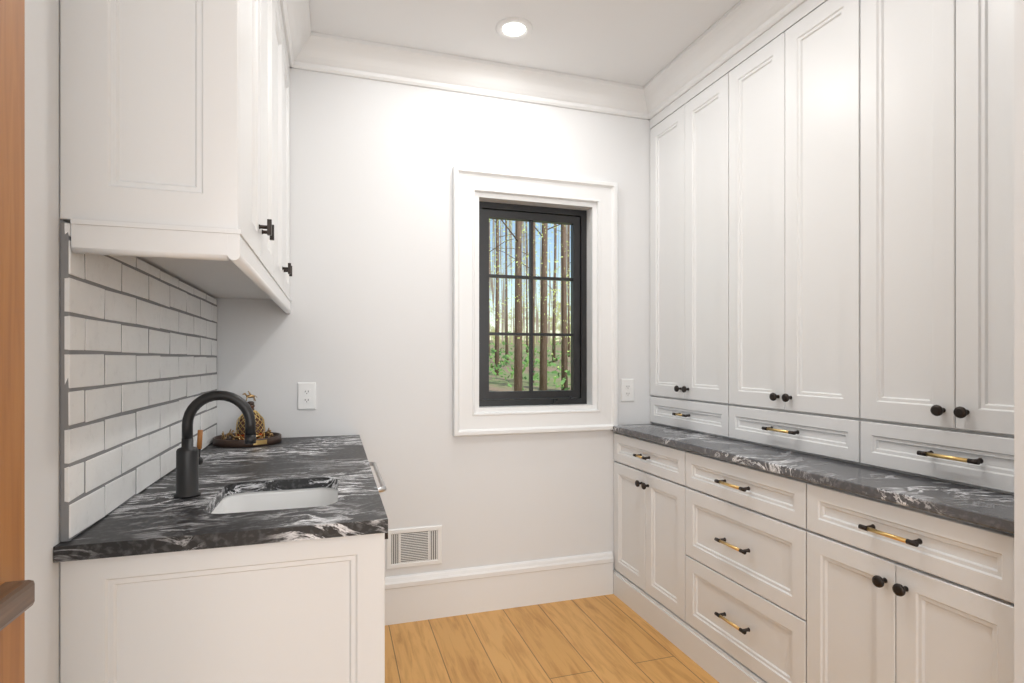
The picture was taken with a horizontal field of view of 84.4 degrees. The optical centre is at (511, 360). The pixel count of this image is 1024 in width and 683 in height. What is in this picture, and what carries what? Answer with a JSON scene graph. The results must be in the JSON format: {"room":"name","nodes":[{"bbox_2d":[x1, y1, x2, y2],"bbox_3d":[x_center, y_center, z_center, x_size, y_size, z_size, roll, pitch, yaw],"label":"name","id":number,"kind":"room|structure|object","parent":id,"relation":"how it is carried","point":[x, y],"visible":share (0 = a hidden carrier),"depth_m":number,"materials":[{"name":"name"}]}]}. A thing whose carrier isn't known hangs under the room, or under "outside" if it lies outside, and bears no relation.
{"room":"butler's pantry","nodes":[
{"label":"butler's pantry","id":0,"kind":"room"},
{"bbox_2d":[25,0,64,682],"bbox_3d":[-1.097,-0.100,1.549,0.140,2.740,2.215,0,0,-18],"label":"wall","id":1,"kind":"structure","parent":0,"point":[43,220],"depth_m":1.03,"materials":[{"name":"white paint"}]},
{"bbox_2d":[0,0,24,682],"bbox_3d":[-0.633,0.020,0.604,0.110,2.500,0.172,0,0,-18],"label":"door","id":2,"kind":"structure","parent":1,"relation":"attached to","point":[12,313],"depth_m":0.68,"materials":[{"name":"brown wood"}]},
{"bbox_2d":[60,222,217,541],"bbox_3d":[-1.090,0.043,1.797,0.018,0.623,1.464,0,0,-18],"label":"backsplash","id":3,"kind":"structure","parent":1,"relation":"attached to","point":[138,357],"depth_m":1.38,"materials":[{"name":"white tile"}]},
{"bbox_2d":[60,0,279,283],"bbox_3d":[-0.840,-0.871,1.498,0.316,1.193,0.742,0,0,-18],"label":"upper cabinet","id":4,"kind":"object","parent":1,"relation":"attached to","point":[174,138],"depth_m":1.16,"materials":[{"name":"white paint"}]},
{"bbox_2d":[180,6,291,303],"bbox_3d":[-1.060,-0.871,2.196,0.316,1.193,0.721,0,0,-18],"label":"upper cabinet","id":5,"kind":"object","parent":1,"relation":"attached to","point":[279,293],"depth_m":2.26,"materials":[{"name":"white paint"}]},
{"bbox_2d":[280,0,310,66],"bbox_3d":[-0.890,-1.405,1.811,0.412,0.130,1.560,0,0,-18],"label":"crown molding","id":6,"kind":"structure","parent":1,"relation":"attached to","point":[296,21],"depth_m":2.35,"materials":[{"name":"white paint"}]},
{"bbox_2d":[215,68,652,576],"bbox_3d":[-0.126,-0.100,2.943,2.550,2.740,0.140,0,0,-18],"label":"wall","id":7,"kind":"structure","parent":0,"point":[361,334],"depth_m":2.76,"materials":[{"name":"white paint"}]},
{"bbox_2d":[298,382,315,409],"bbox_3d":[-0.948,0.166,2.606,0.080,0.125,0.010,0,0,-18],"label":"electrical outlet","id":8,"kind":"object","parent":7,"relation":"attached to","point":[306,395],"visible":1,"depth_m":2.60,"materials":[{"name":"white plastic"}]},
{"bbox_2d":[386,525,441,569],"bbox_3d":[-0.476,0.913,2.756,0.270,0.190,0.007,0,0,-18],"label":"air vent","id":9,"kind":"object","parent":7,"relation":"in","point":[413,547],"visible":0.96,"depth_m":2.75,"materials":[{"name":"white plastic"}]},
{"bbox_2d":[290,32,648,119],"bbox_3d":[-0.111,-1.405,2.825,2.053,0.130,0.095,0,0,-18],"label":"crown molding","id":10,"kind":"structure","parent":7,"relation":"attached to","point":[339,55],"depth_m":2.78,"materials":[{"name":"white paint"}]},
{"bbox_2d":[385,552,613,624],"bbox_3d":[-0.090,1.157,2.870,1.335,0.225,0.022,0,0,-18],"label":"baseboard","id":11,"kind":"structure","parent":7,"relation":"attached to","point":[431,595],"depth_m":2.87,"materials":[{"name":"white paint"}]},
{"bbox_2d":[453,166,617,435],"bbox_3d":[0.119,-0.291,2.998,0.900,1.337,0.164,0,0,-18],"label":"window frame","id":12,"kind":"structure","parent":7,"relation":"in","point":[597,201],"depth_m":2.94,"materials":[{"name":"white paint"}]},
{"bbox_2d":[479,201,586,406],"bbox_3d":[0.107,-0.291,3.036,0.630,1.067,0.080,0,0,-18],"label":"window","id":13,"kind":"structure","parent":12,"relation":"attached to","point":[576,220],"depth_m":3.04,"materials":[{"name":"black"}]},
{"bbox_2d":[621,379,633,401],"bbox_3d":[0.636,0.166,3.105,0.080,0.125,0.010,0,0,-18],"label":"electrical outlet","id":14,"kind":"object","parent":7,"relation":"attached to","point":[627,390],"visible":1,"depth_m":3.10,"materials":[{"name":"white plastic"}]},
{"bbox_2d":[643,0,806,119],"bbox_3d":[1.013,-1.405,2.217,0.095,0.130,1.930,0,0,-18],"label":"crown molding","id":15,"kind":"structure","parent":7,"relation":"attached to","point":[739,26],"depth_m":2.53,"materials":[{"name":"white paint"}]},
{"bbox_2d":[309,0,740,85],"bbox_3d":[0.749,-1.520,0.087,5.700,0.100,6.115,0,0,-18],"label":"ceiling","id":16,"kind":"structure","parent":0,"point":[639,42],"depth_m":2.50,"materials":[{"name":"white paint"}]},
{"bbox_2d":[496,17,532,38],"bbox_3d":[0.009,-1.466,2.498,0.164,0.008,0.164,0,0,-18],"label":"recessed light","id":17,"kind":"object","parent":16,"relation":"in","point":[514,28],"visible":1,"depth_m":2.49,"materials":[{"name":"white paint"}]},
{"bbox_2d":[385,594,718,682],"bbox_3d":[0.749,1.320,0.087,5.700,0.100,6.115,0,0,-18],"label":"floor","id":18,"kind":"structure","parent":0,"point":[611,638],"depth_m":2.48,"materials":[{"name":"brown wood"}]},
{"bbox_2d":[60,535,387,682],"bbox_3d":[-0.672,0.828,1.469,0.618,0.886,0.585,0,0,-18],"label":"base cabinet","id":19,"kind":"object","parent":18,"relation":"on","point":[262,564],"depth_m":1.20,"materials":[{"name":"white paint"}]},
{"bbox_2d":[53,435,387,562],"bbox_3d":[-0.798,0.369,1.876,0.623,0.030,1.488,0,0,-18],"label":"countertop","id":20,"kind":"structure","parent":19,"relation":"on","point":[153,522],"depth_m":1.31,"materials":[{"name":"black stone"}]},
{"bbox_2d":[174,391,255,498],"bbox_3d":[-0.784,0.217,1.499,0.198,0.274,0.072,0,0,-18],"label":"faucet","id":21,"kind":"object","parent":20,"relation":"on","point":[189,460],"visible":1,"depth_m":1.47,"materials":[{"name":"black metal"}]},
{"bbox_2d":[213,391,281,447],"bbox_3d":[-1.126,0.243,2.408,0.266,0.223,0.266,0,0,-18],"label":"decorative tray","id":22,"kind":"object","parent":20,"relation":"on","point":[230,439],"visible":0.73,"depth_m":2.37,"materials":[{"name":"brown wood"}]},
{"bbox_2d":[235,391,265,441],"bbox_3d":[-1.117,0.237,2.411,0.114,0.210,0.115,0,0,-17],"label":"pineapple figurine","id":23,"kind":"object","parent":22,"relation":"on","point":[260,424],"depth_m":2.39,"materials":[{"name":"gold metal"}]},
{"bbox_2d":[205,479,336,514],"bbox_3d":[-0.624,0.457,1.505,0.365,0.169,0.415,0,0,-18],"label":"sink","id":24,"kind":"object","parent":20,"relation":"in","point":[268,495],"depth_m":1.67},
{"bbox_2d":[613,432,678,647],"bbox_3d":[0.931,0.828,2.856,0.583,0.885,0.658,0,0,-18],"label":"base cabinet","id":25,"kind":"object","parent":18,"relation":"on","point":[646,474],"depth_m":2.74,"materials":[{"name":"white paint"}]},
{"bbox_2d":[679,448,798,682],"bbox_3d":[1.129,0.828,2.228,0.583,0.885,0.660,0,0,-18],"label":"base cabinet","id":26,"kind":"object","parent":18,"relation":"on","point":[739,526],"depth_m":2.13,"materials":[{"name":"white paint"}]},
{"bbox_2d":[799,480,1013,682],"bbox_3d":[1.320,0.828,1.622,0.583,0.885,0.610,0,0,-18],"label":"base cabinet","id":27,"kind":"object","parent":18,"relation":"on","point":[889,593],"depth_m":1.53,"materials":[{"name":"white paint"}]},
{"bbox_2d":[611,424,1013,535],"bbox_3d":[0.966,0.370,2.202,0.295,0.030,1.928,0,0,-18],"label":"countertop","id":28,"kind":"structure","parent":27,"relation":"on","point":[991,510],"depth_m":1.71,"materials":[{"name":"grey stone"}]},
{"bbox_2d":[650,65,722,439],"bbox_3d":[1.038,-0.556,2.890,0.358,1.823,0.658,0,0,-18],"label":"tall cabinet","id":29,"kind":"object","parent":28,"relation":"on","point":[686,137],"depth_m":2.80,"materials":[{"name":"white paint"}]},
{"bbox_2d":[723,0,850,463],"bbox_3d":[1.237,-0.556,2.262,0.358,1.823,0.660,0,0,-18],"label":"tall cabinet","id":30,"kind":"object","parent":28,"relation":"on","point":[787,93],"depth_m":2.18,"materials":[{"name":"white paint"}]},
{"bbox_2d":[851,0,1013,495],"bbox_3d":[1.428,-0.556,1.656,0.358,1.823,0.610,0,0,-18],"label":"tall cabinet","id":31,"kind":"object","parent":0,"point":[932,81],"depth_m":1.66,"materials":[{"name":"white paint"}]},
{"bbox_2d":[1014,0,1023,682],"bbox_3d":[0.498,-0.100,0.964,2.550,2.740,0.140,0,0,-18],"label":"wall","id":32,"kind":"structure","parent":0,"point":[1018,341],"depth_m":1.22,"materials":[{"name":"white paint"}]},
{"label":"outside","id":33,"kind":"structure","parent":0,"visible":0},
{"bbox_2d":[489,340,570,391],"bbox_3d":[-4.922,-0.780,47.170,100.000,5.000,87.065,0,0,-18],"label":"terrain","id":34,"kind":"structure","parent":33,"point":[500,380],"depth_m":24.95,"materials":[{"name":"green plant"}]},
{"bbox_2d":[489,219,570,390],"bbox_3d":[1.058,-12.360,27.705,17.457,27.682,31.256,0,0,-18],"label":"trees","id":35,"kind":"object","parent":34,"relation":"on","point":[518,339],"depth_m":17.36,"materials":[{"name":"plant"}]},
{"bbox_2d":[489,219,570,389],"bbox_3d":[1.595,-5.305,21.106,15.128,15.086,26.253,0,0,-18],"label":"foliage","id":36,"kind":"object","parent":35,"relation":"attached to","point":[526,360],"depth_m":19.31,"materials":[{"name":"green plant"}]},
{"bbox_2d":[490,219,570,343],"bbox_3d":[-0.158,-14.730,49.430,115.463,36.000,55.557,0,0,-18],"label":"sky","id":37,"kind":"structure","parent":33,"point":[537,321],"depth_m":74.93,"materials":[{"name":"blue"}]},
{"bbox_3d":[0.474,-0.100,0.957,5.500,2.740,0.140,0,0,-18],"label":"wall","id":38,"kind":"structure","parent":0,"visible":0},
{"bbox_2d":[0,580,34,630],"bbox_3d":[-0.589,0.276,0.373,0.221,0.032,0.565,0,0,-18],"label":"sill","id":39,"kind":"structure","parent":38,"relation":"attached to","point":[17,598],"depth_m":0.64,"materials":[{"name":"brown wood"}]}
]}

